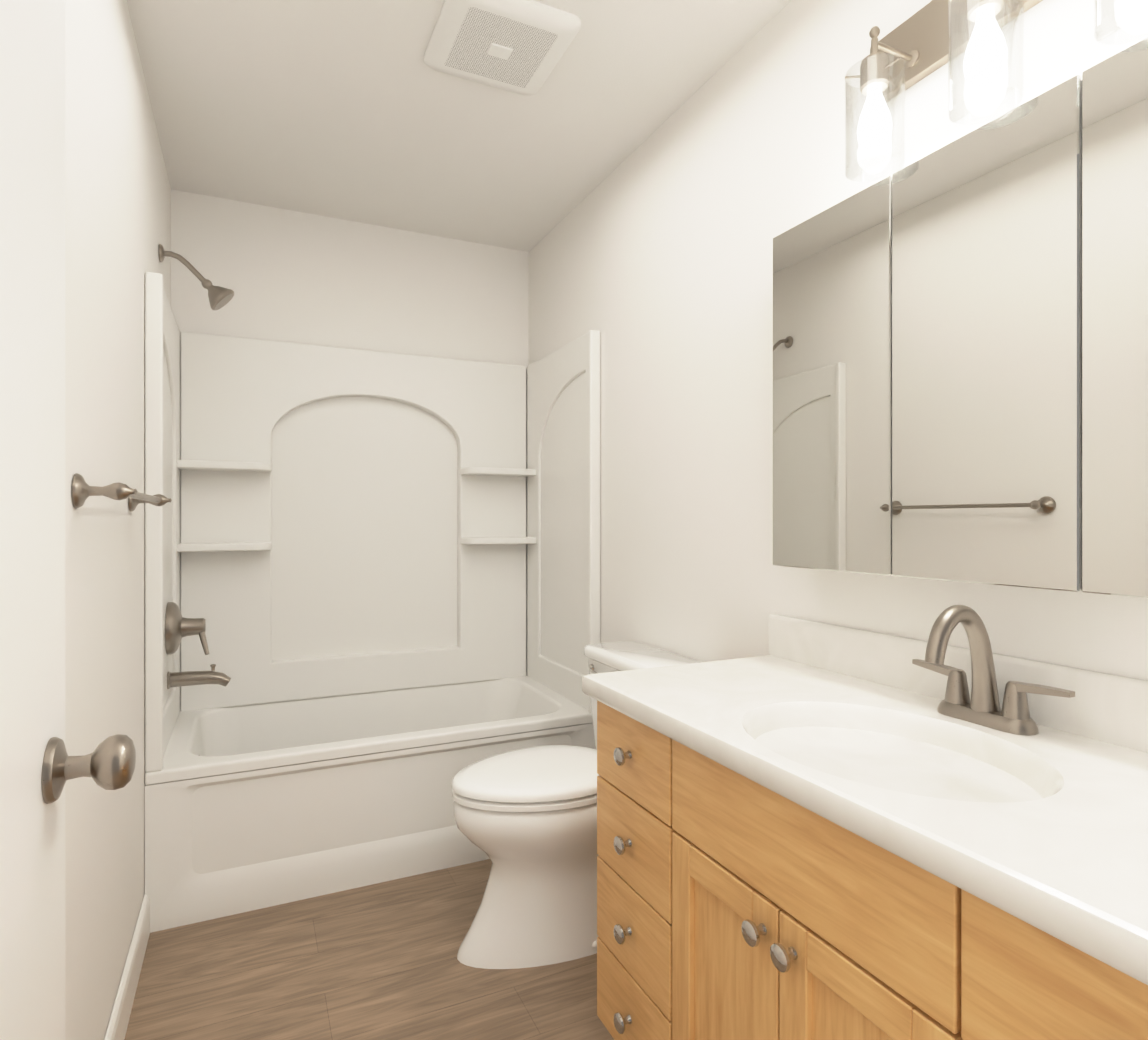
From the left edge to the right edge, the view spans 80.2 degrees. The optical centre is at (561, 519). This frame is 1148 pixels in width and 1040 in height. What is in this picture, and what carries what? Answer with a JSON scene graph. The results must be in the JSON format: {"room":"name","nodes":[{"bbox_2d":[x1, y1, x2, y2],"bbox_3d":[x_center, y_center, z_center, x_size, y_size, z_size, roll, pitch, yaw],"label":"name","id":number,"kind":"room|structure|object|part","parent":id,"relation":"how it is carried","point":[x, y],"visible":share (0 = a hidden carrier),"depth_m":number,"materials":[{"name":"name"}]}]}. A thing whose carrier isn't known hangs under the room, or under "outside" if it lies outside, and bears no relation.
{"room":"bathroom","nodes":[
{"label":"bathroom","id":0,"kind":"room"},
{"bbox_2d":[41,734,135,803],"bbox_3d":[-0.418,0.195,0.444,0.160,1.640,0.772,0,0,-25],"label":"door knob","id":1,"kind":"object","parent":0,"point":[109,763],"depth_m":0.73,"materials":[{"name":"silver metal"}]},
{"bbox_2d":[65,0,170,1039],"bbox_3d":[-0.780,-0.045,0.883,0.120,2.530,4.176,0,0,-25],"label":"wall","id":2,"kind":"structure","parent":0,"point":[117,209],"depth_m":1.46,"materials":[{"name":"white paint"}]},
{"bbox_2d":[0,0,64,1039],"bbox_3d":[-0.435,0.198,0.441,0.035,2.020,0.760,0,0,-25],"label":"door","id":3,"kind":"structure","parent":2,"relation":"attached to","point":[32,491],"depth_m":0.67,"materials":[{"name":"white paint"}]},
{"bbox_2d":[72,473,171,511],"bbox_3d":[-0.947,-0.052,1.507,0.094,0.061,0.672,0,0,-25],"label":"towel rail","id":4,"kind":"object","parent":2,"relation":"attached to","point":[82,490],"visible":1,"depth_m":1.22,"materials":[{"name":"silver metal"}]},
{"bbox_2d":[104,894,149,1039],"bbox_3d":[-0.534,1.161,0.511,0.013,0.118,3.294,0,0,-25],"label":"baseboard","id":5,"kind":"structure","parent":2,"relation":"attached to","point":[120,1015],"depth_m":1.70,"materials":[{"name":"white paint"}]},
{"bbox_2d":[171,189,527,367],"bbox_3d":[-0.878,-0.045,3.069,1.524,2.530,0.120,0,0,-25],"label":"wall","id":6,"kind":"structure","parent":0,"point":[285,275],"depth_m":2.97,"materials":[{"name":"white paint"}]},
{"bbox_2d":[124,859,613,1039],"bbox_3d":[-0.033,1.250,1.226,1.764,0.060,4.176,0,0,-25],"label":"floor","id":7,"kind":"structure","parent":0,"point":[378,961],"depth_m":1.81,"materials":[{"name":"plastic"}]},
{"bbox_2d":[145,244,599,932],"bbox_3d":[-0.694,0.135,2.668,1.521,2.170,0.758,0,0,-25],"label":"shower","id":8,"kind":"object","parent":7,"relation":"on","point":[371,604],"visible":0.96,"depth_m":2.78,"materials":[{"name":"white plastic"}]},
{"bbox_2d":[167,664,230,688],"bbox_3d":[-1.272,0.553,2.399,0.197,0.084,0.060,0,0,-25],"label":"tub spout","id":9,"kind":"object","parent":8,"relation":"in","point":[175,679],"depth_m":2.38,"materials":[{"name":"silver metal"}]},
{"bbox_2d":[145,674,595,932],"bbox_3d":[-0.694,0.982,2.669,1.521,0.476,0.758,0,0,-25],"label":"tub","id":10,"kind":"object","parent":8,"relation":"in","point":[251,804],"depth_m":2.29,"materials":[{"name":"white plastic"}]},
{"bbox_2d":[452,641,700,968],"bbox_3d":[0.028,0.821,2.037,0.722,0.797,0.492,0,0,-25],"label":"toilet","id":11,"kind":"object","parent":7,"relation":"on","point":[526,820],"visible":0.54,"depth_m":1.89,"materials":[{"name":"white ceramic"}]},
{"bbox_3d":[-0.067,0.747,1.993,0.514,0.063,0.380,0,0,-25],"label":"seat","id":12,"kind":"part","parent":11,"relation":"part of","materials":[{"name":"white plastic"}]},
{"bbox_3d":[0.105,0.490,2.227,0.024,0.025,0.084,0,0,-25],"label":"lever","id":13,"kind":"part","parent":11,"relation":"part of","materials":[{"name":"grey metal"}]},
{"bbox_2d":[582,605,1147,1039],"bbox_3d":[0.556,0.681,1.091,0.562,1.078,1.240,0,0,-25],"label":"bathroom vanity","id":14,"kind":"object","parent":7,"relation":"on","point":[810,830],"visible":1,"depth_m":1.03,"materials":[{"name":"brown wood"}]},
{"bbox_2d":[912,605,1074,734],"bbox_3d":[0.681,0.245,1.154,0.174,0.205,0.274,0,0,-25],"label":"faucet","id":15,"kind":"object","parent":14,"relation":"on","point":[982,715],"depth_m":1.16,"materials":[{"name":"silver metal"}]},
{"bbox_2d":[126,0,790,251],"bbox_3d":[-0.033,-1.360,1.225,1.764,0.100,4.176,0,0,-25],"label":"ceiling","id":16,"kind":"structure","parent":0,"point":[360,111],"depth_m":2.16,"materials":[{"name":"white paint"}]},
{"bbox_2d":[424,0,580,94],"bbox_3d":[-0.168,-1.295,1.864,0.350,0.030,0.350,0,0,-25],"label":"fan","id":17,"kind":"object","parent":16,"relation":"attached to","point":[518,46],"visible":1,"depth_m":1.83,"materials":[{"name":"white plastic"}]},
{"bbox_2d":[445,7,557,87],"label":"grille","id":18,"kind":"object","parent":17,"relation":"attached to","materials":[{"name":"white plastic"}]},
{"bbox_2d":[528,0,1147,680],"bbox_3d":[0.715,-0.045,1.568,0.120,2.530,4.176,0,0,-25],"label":"wall","id":19,"kind":"structure","parent":0,"point":[650,258],"depth_m":1.92,"materials":[{"name":"white paint"}]},
{"bbox_2d":[773,36,1147,597],"bbox_3d":[0.758,-0.281,1.192,0.112,0.778,0.987,0,0,-25],"label":"upper cabinet","id":20,"kind":"object","parent":19,"relation":"attached to","point":[960,359],"visible":1,"depth_m":1.15,"materials":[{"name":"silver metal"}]},
{"bbox_2d":[845,0,1147,181],"bbox_3d":[0.739,-0.853,1.147,0.184,0.334,0.650,0,0,-25],"label":"sconce","id":21,"kind":"object","parent":19,"relation":"attached to","point":[932,36],"visible":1,"depth_m":1.28,"materials":[{"name":"glass"}]}
]}

